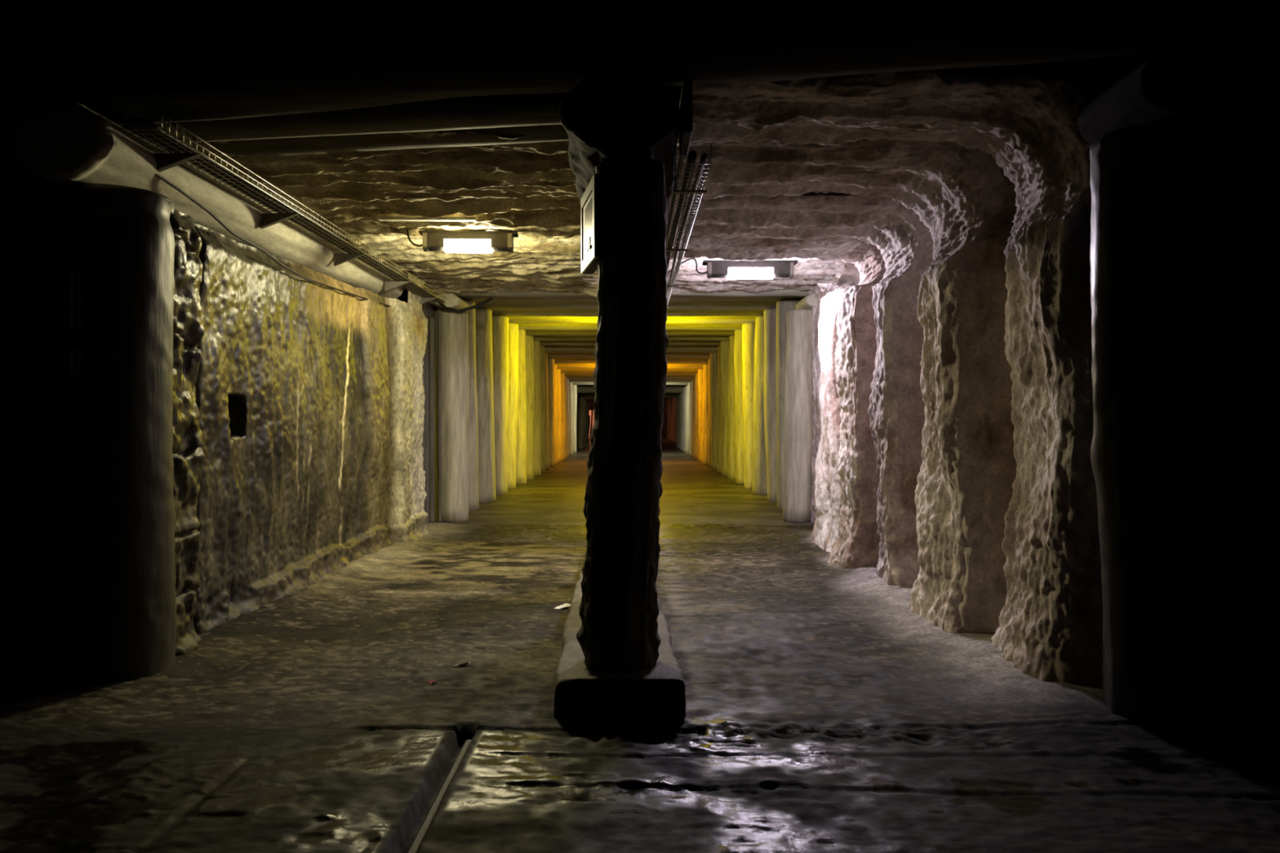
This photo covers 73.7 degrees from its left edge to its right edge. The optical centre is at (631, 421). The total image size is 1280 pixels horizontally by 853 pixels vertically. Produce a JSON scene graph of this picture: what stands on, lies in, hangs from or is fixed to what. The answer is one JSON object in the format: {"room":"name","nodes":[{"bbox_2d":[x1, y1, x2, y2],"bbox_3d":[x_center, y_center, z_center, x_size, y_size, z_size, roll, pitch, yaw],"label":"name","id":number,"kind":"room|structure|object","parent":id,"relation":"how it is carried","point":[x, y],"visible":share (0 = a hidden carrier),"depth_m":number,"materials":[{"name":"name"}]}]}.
{"room":"underground passage","nodes":[
{"label":"underground passage","id":0,"kind":"room"},
{"bbox_2d":[0,124,145,646],"bbox_3d":[-4.140,-0.360,4.026,3.720,3.000,0.110,0,0,0],"label":"wall","id":1,"kind":"structure","parent":0,"point":[33,207],"depth_m":4.02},
{"bbox_2d":[169,207,429,656],"bbox_3d":[-2.137,-0.114,6.381,0.412,2.508,5.263,0,0,1],"label":"wall","id":2,"kind":"structure","parent":0,"point":[298,413],"depth_m":5.15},
{"bbox_2d":[146,121,599,297],"bbox_3d":[-1.280,-1.431,6.624,2.640,0.356,5.348,0,0,0],"label":"ceiling","id":3,"kind":"structure","parent":0,"point":[529,189],"depth_m":5.24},
{"bbox_2d":[377,216,476,221],"bbox_3d":[-1.300,-1.285,5.420,0.620,0.022,0.050,0,0,-1],"label":"batten","id":4,"kind":"object","parent":3,"relation":"attached to","point":[379,218],"visible":0.98,"depth_m":5.40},
{"bbox_2d":[406,228,518,253],"bbox_3d":[-1.175,-1.268,5.910,0.763,0.206,0.132,0,0,-2],"label":"lamp","id":5,"kind":"object","parent":3,"relation":"attached to","point":[448,242],"visible":0.9,"depth_m":5.85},
{"bbox_2d":[422,284,439,522],"bbox_3d":[-2.174,-0.435,19.140,0.049,3.150,20.880,0,0,0],"label":"wall","id":6,"kind":"structure","parent":0,"point":[428,309],"depth_m":9.03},
{"bbox_2d":[572,384,580,449],"bbox_3d":[-2.112,-0.185,32.940,0.204,2.650,8.080,0,0,0],"label":"wall","id":7,"kind":"structure","parent":0,"point":[578,394],"depth_m":32.56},
{"bbox_2d":[579,393,678,398],"bbox_3d":[0.025,-1.047,34.507,4.450,0.257,0.274,0,0,0],"label":"crossbeam","id":8,"kind":"object","parent":7,"relation":"attached to","point":[582,395],"visible":0.14,"depth_m":34.40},
{"bbox_2d":[586,400,666,437],"bbox_3d":[-0.500,-0.335,55.495,7.000,2.950,0.161,0,0,0],"label":"wall","id":9,"kind":"structure","parent":0,"point":[591,406],"depth_m":55.48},
{"bbox_2d":[575,384,687,400],"bbox_3d":[-0.550,-1.333,42.500,5.900,0.077,27.000,0,0,0],"label":"ceiling","id":10,"kind":"structure","parent":0,"point":[587,399],"depth_m":32.60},
{"bbox_2d":[0,437,1279,852],"bbox_3d":[0.000,1.089,28.645,6.400,0.117,54.690,0,0,0],"label":"floor","id":11,"kind":"structure","parent":0,"point":[824,714],"depth_m":2.99,"materials":[{"name":"stone"}]},
{"bbox_2d":[60,183,176,682],"bbox_3d":[-2.196,0.065,3.659,0.417,2.072,0.424,0,0,0],"label":"pillar","id":12,"kind":"structure","parent":11,"relation":"on","point":[118,578],"depth_m":3.49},
{"bbox_2d":[46,267,85,337],"bbox_3d":[-2.270,-0.475,3.413,0.120,0.270,0.093,0,0,0],"label":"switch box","id":13,"kind":"object","parent":12,"relation":"attached to","point":[65,286],"visible":1,"depth_m":3.38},
{"bbox_2d":[46,346,85,376],"bbox_3d":[-2.270,-0.240,3.413,0.120,0.120,0.093,0,0,0],"label":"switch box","id":14,"kind":"object","parent":12,"relation":"attached to","point":[61,361],"visible":1,"depth_m":3.38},
{"bbox_2d":[7,102,404,298],"bbox_3d":[-2.307,-1.183,5.665,0.470,0.426,4.577,0,0,0],"label":"log","id":15,"kind":"object","parent":12,"relation":"on","point":[68,144],"visible":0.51,"depth_m":3.67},
{"bbox_2d":[155,173,391,306],"bbox_3d":[-2.093,-1.008,5.616,0.044,0.206,3.929,0,0,0],"label":"cable","id":16,"kind":"object","parent":15,"relation":"attached to","point":[159,176],"visible":0.95,"depth_m":4.56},
{"bbox_2d":[121,113,446,304],"bbox_3d":[-2.000,-1.181,6.099,0.220,0.184,5.302,0,0,0],"label":"cable tray","id":17,"kind":"object","parent":15,"relation":"on","point":[166,160],"visible":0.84,"depth_m":4.83,"materials":[{"name":"metal"}]},
{"bbox_2d":[120,118,412,288],"bbox_3d":[-2.030,-1.214,6.090,0.036,0.061,5.380,0,0,0],"label":"power cable","id":18,"kind":"object","parent":17,"relation":"in","point":[124,121],"visible":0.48,"depth_m":4.15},
{"bbox_2d":[137,116,440,302],"bbox_3d":[-1.955,-1.212,6.090,0.034,0.049,5.380,0,0,0],"label":"power cable","id":19,"kind":"object","parent":17,"relation":"in","point":[141,120],"visible":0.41,"depth_m":4.41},
{"bbox_2d":[145,120,444,302],"bbox_3d":[-1.925,-1.210,6.090,0.030,0.054,5.380,0,0,0],"label":"power cable","id":20,"kind":"object","parent":17,"relation":"in","point":[148,122],"visible":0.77,"depth_m":4.35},
{"bbox_2d":[128,115,493,312],"bbox_3d":[-1.755,-1.244,6.288,0.526,0.182,5.777,0,0,0],"label":"power cable","id":21,"kind":"object","parent":17,"relation":"in","point":[132,119],"visible":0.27,"depth_m":4.68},
{"bbox_2d":[429,317,435,521],"bbox_3d":[-2.140,-0.010,9.140,0.050,2.200,0.030,0,0,0],"label":"lagging slat","id":22,"kind":"object","parent":11,"relation":"on","point":[432,320],"visible":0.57,"depth_m":9.12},
{"bbox_2d":[427,680,437,684],"bbox_3d":[-0.820,1.073,3.510,0.018,0.013,0.042,0,0,19],"label":"scrap","id":23,"kind":"object","parent":11,"relation":"on","point":[430,682],"visible":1,"depth_m":3.50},
{"bbox_2d":[407,739,471,852],"bbox_3d":[-0.566,1.130,2.130,0.030,0.040,1.700,0,0,0],"label":"rail","id":24,"kind":"object","parent":11,"relation":"on","point":[418,839],"visible":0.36,"depth_m":2.48,"materials":[{"name":"metal"}]},
{"bbox_2d":[438,308,441,520],"bbox_3d":[-2.070,-0.060,9.200,0.030,2.300,0.030,0,0,0],"label":"lagging slat","id":25,"kind":"object","parent":11,"relation":"on","point":[439,309],"visible":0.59,"depth_m":9.18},
{"bbox_2d":[435,308,469,521],"bbox_3d":[-1.968,-0.055,9.345,0.366,2.313,0.363,0,0,0],"label":"timber post","id":26,"kind":"object","parent":11,"relation":"on","point":[454,326],"visible":0.88,"depth_m":9.21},
{"bbox_2d":[431,293,470,311],"bbox_3d":[-2.006,-1.296,9.420,0.358,0.172,0.600,0,0,0],"label":"block","id":27,"kind":"object","parent":26,"relation":"on","point":[453,301],"visible":0.6,"depth_m":9.12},
{"bbox_2d":[453,662,470,666],"bbox_3d":[-0.750,1.074,3.770,0.072,0.018,0.018,0,0,-11],"label":"paper scrap","id":28,"kind":"object","parent":11,"relation":"on","point":[466,663],"visible":1,"depth_m":3.77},
{"bbox_2d":[462,299,479,511],"bbox_3d":[-2.071,-0.183,10.454,0.394,2.572,0.366,0,0,0],"label":"timber post","id":29,"kind":"object","parent":11,"relation":"on","point":[473,504],"visible":0.36,"depth_m":10.36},
{"bbox_2d":[475,307,496,502],"bbox_3d":[-2.050,-0.205,11.556,0.410,2.615,0.368,0,0,0],"label":"timber post","id":30,"kind":"object","parent":11,"relation":"on","point":[483,317],"visible":0.63,"depth_m":11.41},
{"bbox_2d":[492,315,508,495],"bbox_3d":[-2.019,-0.224,12.645,0.378,2.654,0.400,0,0,0],"label":"timber post","id":31,"kind":"object","parent":11,"relation":"on","point":[500,323],"visible":0.58,"depth_m":12.50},
{"bbox_2d":[491,309,764,316],"bbox_3d":[-0.010,-1.704,12.669,4.421,0.310,0.370,0,0,0],"label":"crossbeam","id":32,"kind":"object","parent":31,"relation":"on","point":[508,313],"visible":0.26,"depth_m":12.56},
{"bbox_2d":[507,322,518,489],"bbox_3d":[-2.025,-0.234,13.749,0.386,2.673,0.355,0,0,0],"label":"timber post","id":33,"kind":"object","parent":11,"relation":"on","point":[513,327],"visible":0.5,"depth_m":13.64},
{"bbox_2d":[515,328,527,484],"bbox_3d":[-2.011,-0.243,14.859,0.368,2.687,0.359,0,0,0],"label":"timber post","id":34,"kind":"object","parent":11,"relation":"on","point":[522,432],"visible":0.51,"depth_m":14.73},
{"bbox_2d":[525,335,534,479],"bbox_3d":[-2.004,-0.246,15.950,0.358,2.694,0.362,0,0,0],"label":"timber post","id":35,"kind":"object","parent":11,"relation":"on","point":[530,375],"visible":0.41,"depth_m":15.83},
{"bbox_2d":[533,340,541,475],"bbox_3d":[-1.981,-0.250,17.056,0.338,2.702,0.342,0,0,0],"label":"timber post","id":36,"kind":"object","parent":11,"relation":"on","point":[537,437],"visible":0.44,"depth_m":16.95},
{"bbox_2d":[532,335,729,341],"bbox_3d":[-0.010,-1.763,17.063,4.422,0.314,0.389,0,0,0],"label":"crossbeam","id":37,"kind":"object","parent":36,"relation":"on","point":[540,338],"visible":0.2,"depth_m":16.95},
{"bbox_2d":[540,345,545,472],"bbox_3d":[-2.031,-0.249,18.143,0.386,2.700,0.378,0,0,0],"label":"timber post","id":38,"kind":"object","parent":11,"relation":"on","point":[542,348],"visible":0.27,"depth_m":18.06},
{"bbox_2d":[539,340,723,346],"bbox_3d":[-0.010,-1.754,18.124,4.421,0.316,0.376,0,0,0],"label":"crossbeam","id":39,"kind":"object","parent":38,"relation":"on","point":[582,343],"visible":0.23,"depth_m":18.00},
{"bbox_2d":[544,352,550,470],"bbox_3d":[-2.060,-0.221,19.265,0.417,2.648,0.374,0,0,0],"label":"timber post","id":40,"kind":"object","parent":11,"relation":"on","point":[547,466],"visible":0.31,"depth_m":19.17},
{"bbox_2d":[547,358,555,466],"bbox_3d":[-2.019,-0.193,20.356,0.360,2.588,0.364,0,0,0],"label":"timber post","id":41,"kind":"object","parent":11,"relation":"on","point":[550,361],"visible":0.43,"depth_m":20.23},
{"bbox_2d":[554,364,557,464],"bbox_3d":[-2.046,-0.164,21.450,0.365,2.534,0.344,0,0,0],"label":"timber post","id":42,"kind":"object","parent":11,"relation":"on","point":[555,365],"visible":0.31,"depth_m":21.37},
{"bbox_2d":[553,358,708,364],"bbox_3d":[-0.010,-1.584,21.440,4.422,0.315,0.388,0,0,0],"label":"crossbeam","id":43,"kind":"object","parent":42,"relation":"on","point":[557,361],"visible":0.24,"depth_m":21.31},
{"bbox_2d":[556,368,561,462],"bbox_3d":[-2.051,-0.138,22.566,0.379,2.479,0.367,0,0,0],"label":"timber post","id":44,"kind":"object","parent":11,"relation":"on","point":[558,371],"visible":0.37,"depth_m":22.45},
{"bbox_2d":[556,363,703,368],"bbox_3d":[-0.010,-1.539,22.548,4.422,0.326,0.388,0,0,0],"label":"crossbeam","id":45,"kind":"object","parent":44,"relation":"on","point":[575,366],"visible":0.22,"depth_m":22.41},
{"bbox_2d":[553,603,570,609],"bbox_3d":[-0.400,1.080,4.980,0.066,0.015,0.145,0,0,19],"label":"paper scrap","id":46,"kind":"object","parent":11,"relation":"on","point":[566,605],"visible":0.91,"depth_m":4.97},
{"bbox_2d":[560,372,565,460],"bbox_3d":[-2.016,-0.120,23.662,0.339,2.440,0.335,0,0,0],"label":"timber post","id":47,"kind":"object","parent":11,"relation":"on","point":[562,390],"visible":0.35,"depth_m":23.55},
{"bbox_2d":[560,368,697,373],"bbox_3d":[-0.010,-1.500,23.665,4.421,0.333,0.388,0,0,0],"label":"crossbeam","id":48,"kind":"object","parent":47,"relation":"on","point":[566,371],"visible":0.15,"depth_m":23.55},
{"bbox_2d":[564,376,567,458],"bbox_3d":[-2.063,-0.102,24.779,0.366,2.407,0.356,0,0,0],"label":"timber post","id":49,"kind":"object","parent":11,"relation":"on","point":[565,377],"visible":0.21,"depth_m":24.68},
{"bbox_2d":[566,378,569,457],"bbox_3d":[-2.085,-0.083,25.836,0.387,2.375,0.396,0,0,0],"label":"timber post","id":50,"kind":"object","parent":11,"relation":"on","point":[567,380],"visible":0.3,"depth_m":25.75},
{"bbox_2d":[568,382,573,455],"bbox_3d":[-2.050,-0.065,26.961,0.368,2.334,0.368,0,0,0],"label":"timber post","id":51,"kind":"object","parent":11,"relation":"on","point":[571,398],"visible":0.4,"depth_m":26.83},
{"bbox_2d":[572,385,577,453],"bbox_3d":[-1.998,-0.048,28.308,0.343,2.298,0.368,0,0,0],"label":"timber post","id":52,"kind":"object","parent":11,"relation":"on","point":[574,387],"visible":0.41,"depth_m":28.18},
{"bbox_2d":[577,397,586,448],"bbox_3d":[-1.985,0.090,33.493,0.375,2.005,0.348,0,0,-40],"label":"timber post","id":53,"kind":"object","parent":11,"relation":"on","point":[582,411],"visible":0.82,"depth_m":33.36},
{"bbox_2d":[583,401,589,447],"bbox_3d":[-1.936,0.141,35.479,0.309,1.906,0.326,0,0,0],"label":"timber post","id":54,"kind":"object","parent":11,"relation":"on","point":[586,435],"visible":0.52,"depth_m":35.37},
{"bbox_2d":[588,415,590,434],"bbox_3d":[-2.017,0.415,37.204,0.378,1.354,0.382,0,0,0],"label":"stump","id":55,"kind":"object","parent":11,"relation":"on","point":[588,415],"visible":0.17,"depth_m":37.14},
{"bbox_2d":[588,409,591,437],"bbox_3d":[-2.546,0.220,50.607,0.275,1.767,0.181,0,0,0],"label":"timber post","id":56,"kind":"object","parent":11,"relation":"on","point":[589,411],"visible":0.44,"depth_m":50.54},
{"bbox_2d":[591,409,594,428],"bbox_3d":[-2.326,0.220,51.198,0.264,1.768,0.172,0,0,0],"label":"timber post","id":57,"kind":"object","parent":11,"relation":"on","point":[593,418],"visible":0.44,"depth_m":51.13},
{"bbox_2d":[553,564,685,718],"bbox_3d":[-0.067,1.014,6.030,0.534,0.153,5.800,0,0,0],"label":"concrete plinth","id":58,"kind":"object","parent":11,"relation":"on","point":[658,691],"visible":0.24,"depth_m":3.14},
{"bbox_2d":[576,155,668,671],"bbox_3d":[-0.036,-0.020,3.360,0.362,1.982,0.298,0,0,15],"label":"pillar","id":59,"kind":"structure","parent":11,"relation":"on","point":[619,613],"depth_m":3.24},
{"bbox_2d":[581,173,602,274],"bbox_3d":[-0.157,-0.792,3.476,0.051,0.321,0.382,0,0,-11],"label":"framed notice","id":60,"kind":"object","parent":59,"relation":"attached to","point":[591,219],"visible":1,"depth_m":3.40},
{"bbox_2d":[558,71,678,272],"bbox_3d":[-0.030,-1.163,6.015,0.522,0.334,5.776,0,0,0],"label":"log","id":61,"kind":"object","parent":59,"relation":"on","point":[604,115],"visible":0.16,"depth_m":3.13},
{"bbox_2d":[181,92,567,142],"bbox_3d":[-0.974,-1.367,3.815,2.171,0.134,0.178,0,0,8],"label":"crossbeam","id":62,"kind":"object","parent":61,"relation":"on","point":[542,108],"visible":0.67,"depth_m":3.76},
{"bbox_2d":[210,124,568,159],"bbox_3d":[-0.976,-1.381,4.073,2.171,0.153,0.196,0,0,8],"label":"crossbeam","id":63,"kind":"object","parent":61,"relation":"on","point":[557,132],"visible":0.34,"depth_m":4.05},
{"bbox_2d":[0,0,1279,132],"bbox_3d":[-0.001,-1.496,3.338,8.518,0.400,0.393,0,0,10],"label":"crossbeam","id":64,"kind":"object","parent":61,"relation":"on","point":[320,62],"visible":0.8,"depth_m":3.24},
{"bbox_2d":[679,80,692,155],"bbox_3d":[0.215,-1.220,3.420,0.035,0.220,0.300,0,0,0],"label":"plank","id":65,"kind":"object","parent":64,"relation":"attached to","point":[686,98],"visible":0.98,"depth_m":3.27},
{"bbox_2d":[666,142,711,308],"bbox_3d":[0.270,-1.149,6.074,0.150,0.182,5.052,0,0,0],"label":"cable tray","id":66,"kind":"object","parent":61,"relation":"attached to","point":[677,179],"visible":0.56,"depth_m":4.39,"materials":[{"name":"metal"}]},
{"bbox_2d":[666,150,697,279],"bbox_3d":[0.245,-1.094,6.050,0.048,0.036,5.100,0,0,0],"label":"power cable","id":67,"kind":"object","parent":66,"relation":"in","point":[692,154],"visible":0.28,"depth_m":4.09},
{"bbox_2d":[666,152,706,293],"bbox_3d":[0.290,-1.088,6.050,0.036,0.024,5.100,0,0,0],"label":"power cable","id":68,"kind":"object","parent":66,"relation":"in","point":[704,156],"visible":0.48,"depth_m":4.28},
{"bbox_2d":[675,398,678,447],"bbox_3d":[1.985,-0.060,35.143,0.340,2.300,0.333,0,0,0],"label":"timber post","id":69,"kind":"object","parent":11,"relation":"on","point":[677,410],"visible":0.27,"depth_m":35.06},
{"bbox_2d":[677,393,679,448],"bbox_3d":[1.995,-0.060,34.007,0.342,2.300,0.328,0,0,0],"label":"timber post","id":70,"kind":"object","parent":11,"relation":"on","point":[678,431],"visible":0.29,"depth_m":33.92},
{"bbox_2d":[679,393,680,449],"bbox_3d":[1.994,-0.060,32.850,0.337,2.300,0.329,0,0,0],"label":"timber post","id":71,"kind":"object","parent":11,"relation":"on","point":[680,393],"visible":0.16,"depth_m":32.78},
{"bbox_2d":[680,393,683,450],"bbox_3d":[1.972,-0.060,31.701,0.340,2.300,0.338,0,0,0],"label":"timber post","id":72,"kind":"object","parent":11,"relation":"on","point":[682,394],"visible":0.29,"depth_m":31.61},
{"bbox_2d":[577,386,685,393],"bbox_3d":[0.025,-1.161,31.503,4.450,0.259,0.287,0,0,0],"label":"crossbeam","id":73,"kind":"object","parent":72,"relation":"on","point":[580,389],"visible":0.23,"depth_m":31.41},
{"bbox_2d":[683,386,684,451],"bbox_3d":[1.988,-0.060,30.549,0.332,2.300,0.320,0,0,0],"label":"timber post","id":74,"kind":"object","parent":11,"relation":"on","point":[683,387],"visible":0.27,"depth_m":30.46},
{"bbox_2d":[684,386,687,452],"bbox_3d":[1.984,-0.060,29.399,0.335,2.300,0.322,0,0,0],"label":"timber post","id":75,"kind":"object","parent":11,"relation":"on","point":[686,387],"visible":0.22,"depth_m":29.32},
{"bbox_2d":[685,385,688,453],"bbox_3d":[1.969,-0.048,28.303,0.366,2.299,0.341,0,0,0],"label":"timber post","id":76,"kind":"object","parent":11,"relation":"on","point":[687,409],"visible":0.28,"depth_m":28.21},
{"bbox_2d":[572,382,688,385],"bbox_3d":[-0.010,-1.348,28.251,4.422,0.327,0.393,0,0,0],"label":"crossbeam","id":77,"kind":"object","parent":76,"relation":"on","point":[573,383],"visible":0.16,"depth_m":28.14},
{"bbox_2d":[688,382,691,455],"bbox_3d":[1.967,-0.065,26.962,0.374,2.333,0.377,0,0,0],"label":"timber post","id":78,"kind":"object","parent":11,"relation":"on","point":[689,383],"visible":0.28,"depth_m":26.86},
{"bbox_2d":[568,378,691,382],"bbox_3d":[-0.010,-1.380,26.950,4.423,0.317,0.381,0,0,0],"label":"crossbeam","id":79,"kind":"object","parent":78,"relation":"on","point":[570,380],"visible":0.12,"depth_m":26.84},
{"bbox_2d":[690,378,694,457],"bbox_3d":[1.956,-0.083,25.851,0.351,2.369,0.350,0,0,0],"label":"timber post","id":80,"kind":"object","parent":11,"relation":"on","point":[692,423],"visible":0.41,"depth_m":25.75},
{"bbox_2d":[566,376,694,379],"bbox_3d":[-0.010,-1.420,25.834,4.421,0.321,0.391,0,0,0],"label":"crossbeam","id":81,"kind":"object","parent":80,"relation":"on","point":[567,377],"visible":0.12,"depth_m":25.73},
{"bbox_2d":[694,376,697,458],"bbox_3d":[2.002,-0.101,24.784,0.381,2.409,0.391,0,0,0],"label":"timber post","id":82,"kind":"object","parent":11,"relation":"on","point":[695,424],"visible":0.23,"depth_m":24.70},
{"bbox_2d":[563,372,697,376],"bbox_3d":[-0.010,-1.444,24.744,4.422,0.312,0.362,0,0,-1],"label":"crossbeam","id":83,"kind":"object","parent":82,"relation":"on","point":[668,374],"visible":0.11,"depth_m":24.63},
{"bbox_2d":[695,373,699,460],"bbox_3d":[1.967,-0.120,23.646,0.388,2.444,0.340,0,0,-39],"label":"timber post","id":84,"kind":"object","parent":11,"relation":"on","point":[696,375],"visible":0.23,"depth_m":23.57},
{"bbox_2d":[697,368,702,462],"bbox_3d":[1.934,-0.138,22.575,0.384,2.482,0.388,0,0,0],"label":"timber post","id":85,"kind":"object","parent":11,"relation":"on","point":[700,371],"visible":0.3,"depth_m":22.45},
{"bbox_2d":[702,364,708,464],"bbox_3d":[1.968,-0.164,21.479,0.384,2.533,0.388,0,0,0],"label":"timber post","id":86,"kind":"object","parent":11,"relation":"on","point":[705,366],"visible":0.42,"depth_m":21.35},
{"bbox_2d":[707,359,711,466],"bbox_3d":[1.981,-0.193,20.371,0.352,2.589,0.350,0,0,0],"label":"timber post","id":87,"kind":"object","parent":11,"relation":"on","point":[708,388],"visible":0.2,"depth_m":20.29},
{"bbox_2d":[546,352,710,359],"bbox_3d":[-0.010,-1.644,20.347,4.422,0.327,0.376,0,0,0],"label":"crossbeam","id":88,"kind":"object","parent":87,"relation":"on","point":[549,355],"visible":0.18,"depth_m":20.21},
{"bbox_2d":[709,352,718,470],"bbox_3d":[1.942,-0.221,19.273,0.379,2.648,0.359,0,0,0],"label":"timber post","id":89,"kind":"object","parent":11,"relation":"on","point":[713,371],"visible":0.44,"depth_m":19.15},
{"bbox_2d":[542,345,719,352],"bbox_3d":[-0.010,-1.694,19.261,4.421,0.312,0.371,0,0,0],"label":"crossbeam","id":90,"kind":"object","parent":89,"relation":"on","point":[548,348],"visible":0.26,"depth_m":19.11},
{"bbox_2d":[716,345,721,472],"bbox_3d":[1.985,-0.248,18.158,0.354,2.698,0.354,0,0,30],"label":"timber post","id":91,"kind":"object","parent":11,"relation":"on","point":[718,397],"visible":0.34,"depth_m":18.06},
{"bbox_2d":[720,340,728,476],"bbox_3d":[1.952,-0.250,17.061,0.368,2.702,0.376,0,0,0],"label":"timber post","id":92,"kind":"object","parent":11,"relation":"on","point":[725,344],"visible":0.39,"depth_m":16.93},
{"bbox_2d":[727,335,734,479],"bbox_3d":[1.966,-0.246,15.956,0.357,2.695,0.342,0,0,0],"label":"timber post","id":93,"kind":"object","parent":11,"relation":"on","point":[731,393],"visible":0.48,"depth_m":15.85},
{"bbox_2d":[524,329,734,336],"bbox_3d":[-0.010,-1.755,15.960,4.423,0.328,0.403,0,0,0],"label":"crossbeam","id":94,"kind":"object","parent":93,"relation":"on","point":[528,332],"visible":0.22,"depth_m":15.85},
{"bbox_2d":[733,328,743,484],"bbox_3d":[1.966,-0.243,14.860,0.367,2.688,0.377,0,0,29],"label":"timber post","id":95,"kind":"object","parent":11,"relation":"on","point":[739,423],"visible":0.48,"depth_m":14.73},
{"bbox_2d":[515,323,742,330],"bbox_3d":[-0.010,-1.743,14.862,4.421,0.330,0.393,0,0,0],"label":"crossbeam","id":96,"kind":"object","parent":95,"relation":"on","point":[562,326],"visible":0.28,"depth_m":14.74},
{"bbox_2d":[742,322,755,488],"bbox_3d":[1.972,-0.234,13.753,0.401,2.673,0.363,0,0,0],"label":"timber post","id":97,"kind":"object","parent":11,"relation":"on","point":[748,329],"visible":0.44,"depth_m":13.61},
{"bbox_2d":[507,315,757,324],"bbox_3d":[-0.010,-1.713,13.753,4.421,0.312,0.354,0,0,1],"label":"crossbeam","id":98,"kind":"object","parent":97,"relation":"on","point":[700,319],"visible":0.23,"depth_m":13.63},
{"bbox_2d":[752,315,767,495],"bbox_3d":[1.991,-0.224,12.673,0.405,2.655,0.364,0,0,0],"label":"timber post","id":99,"kind":"object","parent":11,"relation":"on","point":[759,477],"visible":0.44,"depth_m":12.54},
{"bbox_2d":[763,308,777,502],"bbox_3d":[1.984,-0.205,11.562,0.394,2.612,0.363,0,0,0],"label":"timber post","id":100,"kind":"object","parent":11,"relation":"on","point":[770,314],"visible":0.42,"depth_m":11.44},
{"bbox_2d":[474,301,777,310],"bbox_3d":[-0.010,-1.657,11.551,4.422,0.310,0.371,0,0,0],"label":"crossbeam","id":101,"kind":"object","parent":100,"relation":"on","point":[702,305],"visible":0.26,"depth_m":11.45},
{"bbox_2d":[666,235,886,568],"bbox_3d":[1.125,-0.115,6.397,1.820,2.431,0.666,0,0,0],"label":"arch","id":102,"kind":"object","parent":11,"relation":"on","point":[857,544],"visible":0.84,"depth_m":6.18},
{"bbox_2d":[775,299,800,511],"bbox_3d":[1.956,-0.184,10.442,0.383,2.571,0.385,0,0,0],"label":"timber post","id":103,"kind":"object","parent":11,"relation":"on","point":[783,306],"visible":0.45,"depth_m":10.34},
{"bbox_2d":[457,295,805,301],"bbox_3d":[-0.010,-1.612,10.430,4.424,0.305,0.376,0,0,0],"label":"crossbeam","id":104,"kind":"object","parent":103,"relation":"on","point":[673,298],"visible":0.15,"depth_m":10.35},
{"bbox_2d":[782,309,813,522],"bbox_3d":[1.837,-0.055,9.351,0.368,2.317,0.336,0,0,0],"label":"timber post","id":105,"kind":"object","parent":11,"relation":"on","point":[798,423],"visible":0.88,"depth_m":9.20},
{"bbox_2d":[795,293,817,309],"bbox_3d":[2.018,-1.296,9.420,0.328,0.176,0.600,0,0,0],"label":"block","id":106,"kind":"object","parent":105,"relation":"on","point":[810,301],"visible":0.42,"depth_m":9.15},
{"bbox_2d":[453,288,808,297],"bbox_3d":[-0.010,-1.519,9.365,4.423,0.314,0.381,0,0,0],"label":"crossbeam","id":107,"kind":"object","parent":106,"relation":"on","point":[785,292],"visible":0.24,"depth_m":9.29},
{"bbox_2d":[666,193,933,586],"bbox_3d":[1.133,-0.131,5.623,1.864,2.458,1.057,0,0,0],"label":"arch","id":108,"kind":"object","parent":11,"relation":"on","point":[896,413],"visible":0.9,"depth_m":5.43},
{"bbox_2d":[811,262,859,551],"bbox_3d":[1.776,-0.071,7.225,0.428,2.359,1.047,0,0,0],"label":"arch","id":109,"kind":"object","parent":11,"relation":"on","point":[828,500],"visible":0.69,"depth_m":7.00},
{"bbox_2d":[671,131,1017,633],"bbox_3d":[1.130,-0.135,4.593,1.820,2.489,1.071,0,0,0],"label":"arch","id":110,"kind":"object","parent":11,"relation":"on","point":[966,477],"visible":0.89,"depth_m":4.28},
{"bbox_2d":[677,69,1102,685],"bbox_3d":[1.150,-0.136,3.702,1.881,2.488,0.816,0,0,0],"label":"arch","id":111,"kind":"object","parent":11,"relation":"on","point":[1051,620],"visible":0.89,"depth_m":3.53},
{"bbox_2d":[1089,124,1189,727],"bbox_3d":[1.870,0.020,3.162,0.319,2.162,0.309,0,0,0],"label":"pillar","id":112,"kind":"structure","parent":11,"relation":"on","point":[1140,457],"depth_m":3.05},
{"bbox_2d":[1077,43,1258,143],"bbox_3d":[1.936,-1.168,3.115,0.405,0.248,0.470,0,0,0],"label":"log","id":113,"kind":"object","parent":112,"relation":"on","point":[1181,87],"visible":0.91,"depth_m":2.89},
{"bbox_2d":[665,398,676,442],"bbox_3d":[2.250,-0.185,42.420,0.220,2.650,27.040,0,0,0],"label":"wall","id":114,"kind":"structure","parent":0,"point":[671,404],"depth_m":47.79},
{"bbox_2d":[666,257,853,523],"bbox_3d":[1.111,-0.172,7.918,1.783,2.610,2.736,0,0,0],"label":"wall","id":115,"kind":"structure","parent":0,"point":[808,273],"depth_m":8.71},
{"bbox_2d":[667,257,798,279],"bbox_3d":[0.806,-1.234,6.912,1.060,0.168,0.132,0,0,0],"label":"lamp","id":116,"kind":"object","parent":115,"relation":"attached to","point":[740,269],"visible":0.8,"depth_m":6.85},
{"bbox_2d":[666,70,1107,222],"bbox_3d":[1.151,-0.164,5.012,1.862,2.577,3.184,0,0,0],"label":"ceiling","id":117,"kind":"structure","parent":0,"point":[1097,87],"depth_m":3.48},
{"bbox_2d":[1127,42,1279,684],"bbox_3d":[3.960,-0.360,3.398,3.960,3.000,0.108,0,0,0],"label":"wall","id":118,"kind":"structure","parent":0,"point":[1227,203],"depth_m":3.40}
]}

